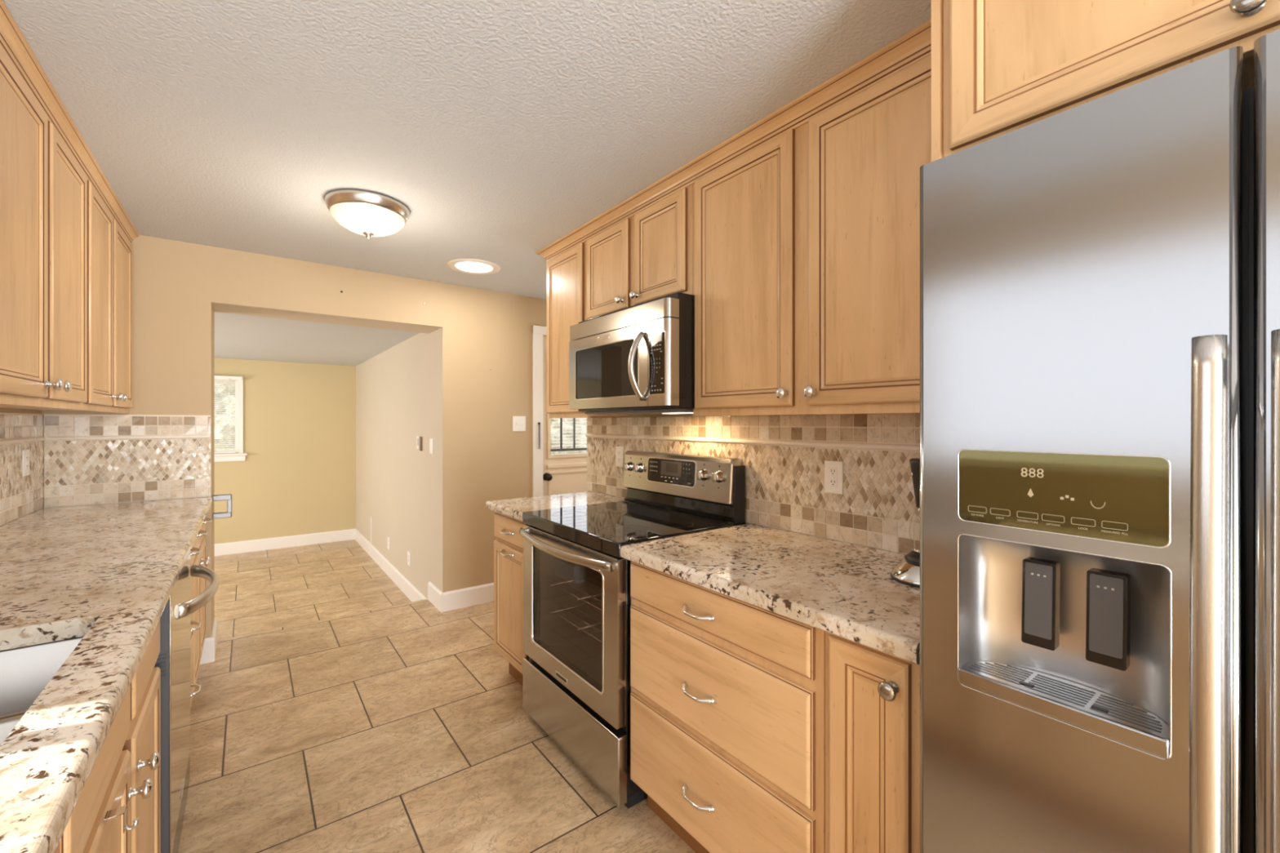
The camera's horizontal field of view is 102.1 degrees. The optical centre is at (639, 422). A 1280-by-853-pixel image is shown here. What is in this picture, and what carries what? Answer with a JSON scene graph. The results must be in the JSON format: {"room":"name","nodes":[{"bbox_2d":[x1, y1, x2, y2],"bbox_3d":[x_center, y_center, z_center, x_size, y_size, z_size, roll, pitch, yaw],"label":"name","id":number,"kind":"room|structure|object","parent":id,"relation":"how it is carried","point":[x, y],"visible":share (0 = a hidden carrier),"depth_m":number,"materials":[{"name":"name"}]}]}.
{"room":"kitchen","nodes":[
{"label":"kitchen","id":0,"kind":"room"},
{"bbox_2d":[0,408,41,525],"bbox_3d":[-0.834,0.173,-0.298,0.100,2.305,6.932,0,0,-37],"label":"wall","id":1,"kind":"structure","parent":0,"point":[2,410],"depth_m":2.26,"materials":[{"name":"beige tile"}]},
{"bbox_2d":[0,412,45,525],"bbox_3d":[-2.224,0.185,1.635,0.016,0.452,2.172,0,0,-37],"label":"backsplash","id":2,"kind":"structure","parent":1,"relation":"attached to","point":[20,495],"depth_m":2.24,"materials":[{"name":"beige tile"}]},
{"bbox_2d":[22,449,29,476],"bbox_3d":[-2.714,0.178,2.288,0.009,0.115,0.075,0,0,-37],"label":"wall outlet","id":3,"kind":"object","parent":1,"relation":"attached to","point":[25,453],"visible":1,"depth_m":2.28,"materials":[{"name":"white plastic"}]},
{"bbox_2d":[25,454,28,470],"bbox_3d":[-2.712,0.178,2.289,0.002,0.068,0.033,0,0,-37],"label":"receptacle","id":4,"kind":"object","parent":3,"relation":"attached to","point":[26,455],"depth_m":2.29,"materials":[{"name":"white plastic"}]},
{"bbox_2d":[0,44,87,409],"bbox_3d":[-1.879,-0.510,1.467,0.348,0.928,0.928,0,0,-37],"label":"upper cabinet","id":5,"kind":"object","parent":1,"relation":"attached to","point":[43,188],"visible":0.99,"depth_m":1.48,"materials":[{"name":"brown wood"}]},
{"bbox_2d":[0,0,139,243],"bbox_3d":[-1.759,-0.951,1.540,0.038,0.055,2.880,0,0,-37],"label":"crown molding","id":6,"kind":"structure","parent":5,"relation":"attached to","point":[12,41],"depth_m":1.58,"materials":[{"name":"brown wood"}]},
{"bbox_2d":[0,180,132,413],"bbox_3d":[-2.447,-0.510,2.217,0.348,0.928,0.950,0,0,-37],"label":"upper cabinet","id":7,"kind":"object","parent":1,"relation":"attached to","point":[109,251],"visible":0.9,"depth_m":2.22,"materials":[{"name":"brown wood"}]},
{"bbox_2d":[213,358,355,543],"bbox_3d":[-5.261,0.382,5.374,4.300,2.192,0.100,0,0,-37],"label":"wall","id":8,"kind":"structure","parent":0,"point":[297,475],"depth_m":6.15,"materials":[{"name":"paint"}]},
{"bbox_2d":[213,377,247,462],"bbox_3d":[-4.898,-0.041,5.607,1.020,0.953,0.145,0,0,-37],"label":"window","id":9,"kind":"structure","parent":8,"relation":"in","point":[240,456],"depth_m":5.85,"materials":[{"name":"white paint"}]},
{"bbox_2d":[213,375,242,453],"bbox_3d":[-4.861,-0.088,5.558,0.930,0.858,0.049,0,0,-37],"label":"window blind","id":10,"kind":"object","parent":9,"relation":"attached to","point":[218,377],"visible":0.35,"depth_m":5.75,"materials":[{"name":"white plastic"}]},
{"bbox_2d":[213,528,355,555],"bbox_3d":[-5.231,1.411,5.324,4.088,0.132,0.016,0,0,-37],"label":"baseboard","id":11,"kind":"structure","parent":8,"relation":"attached to","point":[238,547],"depth_m":6.08,"materials":[{"name":"white paint"}]},
{"bbox_2d":[41,235,546,638],"bbox_3d":[-1.513,0.173,3.742,3.895,2.305,0.330,0,0,-37],"label":"wall","id":12,"kind":"structure","parent":0,"point":[175,284],"depth_m":3.48,"materials":[{"name":"beige paint"}]},
{"bbox_2d":[44,413,210,507],"bbox_3d":[-2.627,0.185,2.681,0.620,0.452,0.016,0,0,-37],"label":"backsplash","id":13,"kind":"structure","parent":12,"relation":"attached to","point":[89,459],"depth_m":2.66,"materials":[{"name":"beige tile"}]},
{"bbox_2d":[200,618,217,664],"bbox_3d":[-2.507,1.260,2.980,0.101,0.132,0.346,0,0,-37],"label":"baseboard","id":14,"kind":"structure","parent":12,"relation":"attached to","point":[209,651],"depth_m":2.87,"materials":[{"name":"white paint"}]},
{"bbox_2d":[212,493,231,519],"bbox_3d":[-2.437,0.488,3.018,0.088,0.134,0.035,0,0,-37],"label":"wall bracket","id":15,"kind":"object","parent":12,"relation":"attached to","point":[228,497],"visible":1,"depth_m":3.01,"materials":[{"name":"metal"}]},
{"bbox_2d":[211,302,441,333],"bbox_3d":[-1.985,-0.673,3.388,1.254,0.006,0.326,0,0,-37],"label":"soffit","id":16,"kind":"structure","parent":12,"relation":"attached to","point":[217,307],"depth_m":3.31,"materials":[{"name":"beige paint"}]},
{"bbox_2d":[443,582,493,612],"bbox_3d":[-1.111,1.260,3.830,0.677,0.132,0.016,0,0,-37],"label":"baseboard","id":17,"kind":"structure","parent":12,"relation":"attached to","point":[483,593],"depth_m":3.72,"materials":[{"name":"white paint"}]},
{"bbox_2d":[512,416,525,431],"bbox_3d":[-0.926,0.009,3.971,0.106,0.116,0.014,0,0,-37],"label":"light switch","id":18,"kind":"object","parent":12,"relation":"attached to","point":[518,422],"visible":1,"depth_m":3.97,"materials":[{"name":"white plastic"}]},
{"bbox_2d":[537,422,540,448],"bbox_3d":[-0.788,0.103,4.052,0.018,0.209,0.015,0,0,-37],"label":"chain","id":19,"kind":"object","parent":12,"relation":"hanging from","point":[539,423],"visible":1,"depth_m":4.05,"materials":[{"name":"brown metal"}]},
{"bbox_2d":[532,324,546,497],"bbox_3d":[-0.449,0.283,4.329,0.970,2.085,0.018,0,0,-37],"label":"door frame","id":20,"kind":"structure","parent":12,"relation":"attached to","point":[538,331],"depth_m":4.05,"materials":[{"name":"white paint"}]},
{"bbox_2d":[542,335,587,495],"bbox_3d":[-0.467,0.313,4.355,0.807,2.015,0.114,0,0,-37],"label":"door","id":21,"kind":"structure","parent":12,"relation":"in","point":[562,473],"depth_m":4.21,"materials":[{"name":"beige paint"}]},
{"bbox_2d":[213,539,411,639],"bbox_3d":[-4.244,1.528,4.031,4.300,0.100,3.468,0,0,-37],"label":"floor","id":22,"kind":"structure","parent":0,"point":[263,590],"depth_m":4.66,"materials":[{"name":"tile"}]},
{"bbox_2d":[213,311,420,366],"bbox_3d":[-4.250,-0.794,4.039,4.300,0.160,3.448,0,0,-37],"label":"ceiling","id":23,"kind":"structure","parent":0,"point":[236,336],"depth_m":4.48,"materials":[{"name":"white paint"}]},
{"bbox_2d":[355,327,442,599],"bbox_3d":[-2.456,0.382,5.131,0.102,2.192,3.674,0,0,-37],"label":"wall","id":24,"kind":"structure","parent":0,"point":[399,388],"depth_m":4.50,"materials":[{"name":"beige paint"}]},
{"bbox_2d":[368,516,371,555],"bbox_3d":[-2.988,1.260,5.731,0.020,0.430,0.025,0,0,-37],"label":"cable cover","id":25,"kind":"object","parent":24,"relation":"attached to","point":[371,517],"visible":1,"depth_m":5.72,"materials":[{"name":"white paint"}]},
{"bbox_2d":[387,536,390,549],"bbox_3d":[-2.440,1.170,5.017,0.009,0.115,0.085,0,0,-37],"label":"wall outlet","id":26,"kind":"object","parent":24,"relation":"attached to","point":[388,538],"visible":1,"depth_m":4.99,"materials":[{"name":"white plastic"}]},
{"bbox_2d":[354,528,443,612],"bbox_3d":[-2.497,1.335,5.087,0.016,0.284,3.694,0,0,-37],"label":"baseboard","id":27,"kind":"structure","parent":24,"relation":"attached to","point":[399,580],"depth_m":4.57,"materials":[{"name":"white paint"}]},
{"bbox_2d":[407,551,410,566],"bbox_3d":[-1.960,1.153,4.383,0.009,0.115,0.085,0,0,-37],"label":"wall outlet","id":28,"kind":"object","parent":24,"relation":"attached to","point":[408,552],"visible":1,"depth_m":4.37,"materials":[{"name":"white plastic"}]},
{"bbox_2d":[416,435,422,450],"bbox_3d":[-1.756,0.167,4.112,0.012,0.112,0.153,0,0,-37],"label":"thermostat","id":29,"kind":"object","parent":24,"relation":"attached to","point":[419,439],"visible":1,"depth_m":4.12,"materials":[{"name":"white plastic"}]},
{"bbox_2d":[429,438,432,453],"bbox_3d":[-1.554,0.176,3.847,0.008,0.111,0.074,0,0,-37],"label":"light switch","id":30,"kind":"object","parent":24,"relation":"attached to","point":[430,439],"visible":1,"depth_m":3.84,"materials":[{"name":"white plastic"}]},
{"bbox_2d":[177,599,696,852],"bbox_3d":[0.609,1.385,0.939,3.895,0.120,7.362,0,0,-37],"label":"floor","id":31,"kind":"structure","parent":0,"point":[401,728],"depth_m":2.08,"materials":[{"name":"tile"}]},
{"bbox_2d":[53,619,160,852],"bbox_3d":[-1.177,0.889,0.778,0.634,0.872,1.111,0,0,-37],"label":"base cabinet","id":32,"kind":"object","parent":31,"relation":"on","point":[126,770],"visible":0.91,"depth_m":1.02,"materials":[{"name":"brown wood"}]},
{"bbox_2d":[104,804,138,833],"bbox_3d":[-0.865,0.667,0.864,0.040,0.040,0.022,0,0,-37],"label":"towel hook","id":33,"kind":"object","parent":32,"relation":"attached to","point":[120,811],"visible":1,"depth_m":0.86,"materials":[{"name":"silver metal"}]},
{"bbox_2d":[154,550,218,852],"bbox_3d":[-1.654,0.882,1.502,0.667,0.846,0.608,0,0,-37],"label":"dishwasher","id":34,"kind":"object","parent":31,"relation":"on","point":[174,659],"visible":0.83,"depth_m":1.50,"materials":[{"name":"grey metal"}]},
{"bbox_2d":[191,545,200,705],"bbox_3d":[-2.014,0.889,1.893,0.623,0.872,0.442,0,0,-37],"label":"base cabinet","id":35,"kind":"object","parent":31,"relation":"on","point":[193,622],"visible":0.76,"depth_m":2.12,"materials":[{"name":"brown wood"}]},
{"bbox_2d":[191,517,212,690],"bbox_3d":[-2.380,0.889,2.375,0.624,0.872,0.764,0,0,-37],"label":"base cabinet","id":36,"kind":"object","parent":31,"relation":"on","point":[199,583],"visible":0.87,"depth_m":2.49,"materials":[{"name":"brown wood"}]},
{"bbox_2d":[0,497,212,852],"bbox_3d":[-1.320,0.431,0.959,0.627,0.040,4.323,0,0,-37],"label":"countertop","id":37,"kind":"structure","parent":36,"relation":"on","point":[105,575],"depth_m":1.09,"materials":[{"name":"beige stone"}]},
{"bbox_2d":[0,636,83,745],"bbox_3d":[-1.084,0.551,0.672,0.445,0.198,0.810,0,0,-37],"label":"sink","id":38,"kind":"object","parent":37,"relation":"in","point":[25,672],"visible":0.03,"depth_m":1.04,"materials":[{"name":"white ceramic"}]},
{"bbox_2d":[493,511,528,685],"bbox_3d":[-0.417,0.889,2.686,0.623,0.872,0.422,0,0,-37],"label":"base cabinet","id":39,"kind":"object","parent":31,"relation":"on","point":[508,544],"visible":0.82,"depth_m":2.53,"materials":[{"name":"brown wood"}]},
{"bbox_2d":[485,491,637,521],"bbox_3d":[-0.409,0.431,2.712,0.643,0.040,0.462,0,0,-37],"label":"countertop","id":40,"kind":"structure","parent":39,"relation":"on","point":[514,508],"depth_m":2.66,"materials":[{"name":"beige stone"}]},
{"bbox_2d":[519,450,745,808],"bbox_3d":[-0.072,0.735,2.199,0.696,1.182,0.766,0,0,-37],"label":"range","id":41,"kind":"object","parent":31,"relation":"on","point":[576,687],"visible":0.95,"depth_m":2.11,"materials":[{"name":"silver metal"}]},
{"bbox_2d":[519,524,626,729],"bbox_3d":[-0.119,0.743,2.160,0.575,0.571,0.744,0,0,-37],"label":"oven","id":42,"kind":"object","parent":41,"relation":"in","point":[575,590],"depth_m":2.16,"materials":[{"name":"silver metal"}]},
{"bbox_2d":[522,500,733,558],"bbox_3d":[-0.076,0.428,2.194,0.563,0.052,0.762,0,0,-37],"label":"cooktop","id":43,"kind":"object","parent":41,"relation":"in","point":[602,529],"depth_m":2.09,"materials":[{"name":"grey glass"}]},
{"bbox_2d":[630,560,825,852],"bbox_3d":[0.397,0.889,1.610,0.623,0.872,0.736,0,0,-37],"label":"base cabinet","id":44,"kind":"object","parent":31,"relation":"on","point":[727,695],"visible":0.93,"depth_m":1.38,"materials":[{"name":"brown wood"}]},
{"bbox_2d":[620,523,919,664],"bbox_3d":[0.480,0.431,1.536,0.643,0.040,0.958,0,0,-37],"label":"countertop","id":45,"kind":"structure","parent":44,"relation":"on","point":[848,591],"depth_m":1.40,"materials":[{"name":"beige stone"}]},
{"bbox_2d":[890,457,919,587],"bbox_3d":[0.748,0.253,1.351,0.171,0.316,0.171,0,0,-37],"label":"blender","id":46,"kind":"object","parent":45,"relation":"on","point":[907,572],"visible":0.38,"depth_m":1.34,"materials":[{"name":"silver metal"}]},
{"bbox_2d":[825,631,919,852],"bbox_3d":[0.686,0.889,1.228,0.624,0.872,0.218,0,0,-37],"label":"base cabinet","id":47,"kind":"object","parent":31,"relation":"on","point":[873,695],"visible":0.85,"depth_m":1.06,"materials":[{"name":"brown wood"}]},
{"bbox_2d":[931,0,942,161],"bbox_3d":[0.800,0.173,1.166,0.594,2.304,0.017,0,0,-37],"label":"end panel","id":48,"kind":"object","parent":31,"relation":"on","point":[936,5],"visible":0.02,"depth_m":0.98,"materials":[{"name":"brown wood"}]},
{"bbox_2d":[920,29,1279,852],"bbox_3d":[1.001,0.436,0.732,0.760,1.778,0.910,0,0,-37],"label":"refrigerator","id":49,"kind":"object","parent":31,"relation":"on","point":[1100,278],"visible":1,"depth_m":0.72,"materials":[{"name":"grey metal"}]},
{"bbox_2d":[3,0,931,299],"bbox_3d":[0.610,-1.054,0.938,3.895,0.150,7.360,0,0,-37],"label":"ceiling","id":50,"kind":"structure","parent":0,"point":[502,128],"depth_m":1.59,"materials":[{"name":"white paint"}]},
{"bbox_2d":[324,189,409,239],"bbox_3d":[-1.225,-0.904,2.334,0.340,0.151,0.340,0,0,-37],"label":"ceiling light","id":51,"kind":"object","parent":50,"relation":"attached to","point":[369,214],"visible":1,"depth_m":2.24,"materials":[{"name":"white glass"}]},
{"bbox_2d":[446,258,500,275],"bbox_3d":[-1.043,-0.974,3.252,0.324,0.010,0.324,0,0,-37],"label":"recessed light","id":52,"kind":"object","parent":50,"relation":"in","point":[470,266],"visible":1,"depth_m":3.22,"materials":[{"name":"beige"}]},
{"bbox_2d":[587,413,919,554],"bbox_3d":[1.517,0.173,0.829,0.140,2.305,5.890,0,0,-37],"label":"wall","id":53,"kind":"structure","parent":0,"point":[656,415],"depth_m":2.49,"materials":[{"name":"beige tile"}]},
{"bbox_2d":[546,241,628,417],"bbox_3d":[-0.300,-0.499,2.875,0.281,0.950,0.422,0,0,-37],"label":"upper cabinet","id":54,"kind":"object","parent":53,"relation":"attached to","point":[566,273],"visible":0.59,"depth_m":2.80,"materials":[{"name":"brown wood"}]},
{"bbox_2d":[615,446,623,466],"bbox_3d":[-0.113,0.188,2.846,0.009,0.111,0.071,0,0,-37],"label":"wall outlet","id":55,"kind":"object","parent":53,"relation":"attached to","point":[619,450],"visible":1,"depth_m":2.84,"materials":[{"name":"white plastic"}]},
{"bbox_2d":[617,450,621,462],"bbox_3d":[-0.115,0.188,2.845,0.002,0.068,0.033,0,0,-37],"label":"receptacle","id":56,"kind":"object","parent":55,"relation":"attached to","point":[619,452],"depth_m":2.84,"materials":[{"name":"white plastic"}]},
{"bbox_2d":[586,184,693,319],"bbox_3d":[0.051,-0.736,2.383,0.316,0.478,0.782,0,0,-37],"label":"upper cabinet","id":57,"kind":"object","parent":53,"relation":"attached to","point":[647,255],"visible":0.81,"depth_m":2.23,"materials":[{"name":"brown wood"}]},
{"bbox_2d":[568,292,694,414],"bbox_3d":[0.013,-0.264,2.295,0.468,0.450,0.741,0,0,-37],"label":"microwave","id":58,"kind":"object","parent":57,"relation":"attached to","point":[637,359],"visible":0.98,"depth_m":2.04,"materials":[{"name":"silver metal"}]},
{"bbox_2d":[585,413,919,554],"bbox_3d":[0.351,0.192,2.239,0.016,0.438,2.234,0,0,-37],"label":"backsplash","id":59,"kind":"structure","parent":53,"relation":"attached to","point":[784,457],"depth_m":1.90,"materials":[{"name":"beige tile"}]},
{"bbox_2d":[693,53,931,416],"bbox_3d":[0.596,-0.499,1.663,0.316,0.950,1.020,0,0,-37],"label":"upper cabinet","id":60,"kind":"object","parent":53,"relation":"attached to","point":[806,242],"visible":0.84,"depth_m":1.54,"materials":[{"name":"brown wood"}]},
{"bbox_2d":[535,18,931,261],"bbox_3d":[0.215,-0.951,2.167,0.319,0.055,2.284,0,0,-37],"label":"crown molding","id":61,"kind":"structure","parent":60,"relation":"attached to","point":[915,45],"depth_m":1.67,"materials":[{"name":"brown wood"}]},
{"bbox_2d":[824,460,843,494],"bbox_3d":[0.675,0.191,1.805,0.009,0.113,0.071,0,0,-37],"label":"wall outlet","id":62,"kind":"object","parent":53,"relation":"attached to","point":[833,470],"visible":1,"depth_m":1.80,"materials":[{"name":"white plastic"}]},
{"bbox_2d":[828,466,837,487],"bbox_3d":[0.673,0.191,1.804,0.002,0.068,0.033,0,0,-37],"label":"receptacle","id":63,"kind":"object","parent":62,"relation":"attached to","point":[833,471],"depth_m":1.80,"materials":[{"name":"white plastic"}]},
{"bbox_2d":[942,0,1279,157],"bbox_3d":[1.078,-0.735,0.764,0.636,0.487,0.957,0,0,-37],"label":"upper cabinet","id":64,"kind":"object","parent":53,"relation":"attached to","point":[1009,65],"visible":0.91,"depth_m":0.83,"materials":[{"name":"brown wood"}]},
{"label":"outside","id":65,"kind":"structure","parent":0,"visible":0},
{"bbox_3d":[-7.278,1.776,9.611,28.000,0.100,15.888,0,0,-37],"label":"ground","id":66,"kind":"structure","parent":65,"visible":0},
{"bbox_2d":[213,383,235,449],"bbox_3d":[-6.865,0.436,8.084,3.436,2.619,1.712,0,0,-37],"label":"bush","id":67,"kind":"object","parent":66,"relation":"on","point":[225,385],"visible":0.05,"depth_m":7.85,"materials":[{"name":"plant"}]},
{"bbox_2d":[551,417,586,454],"bbox_3d":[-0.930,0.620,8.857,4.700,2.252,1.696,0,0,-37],"label":"window blind","id":68,"kind":"object","parent":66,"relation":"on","point":[552,420],"visible":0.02,"depth_m":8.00,"materials":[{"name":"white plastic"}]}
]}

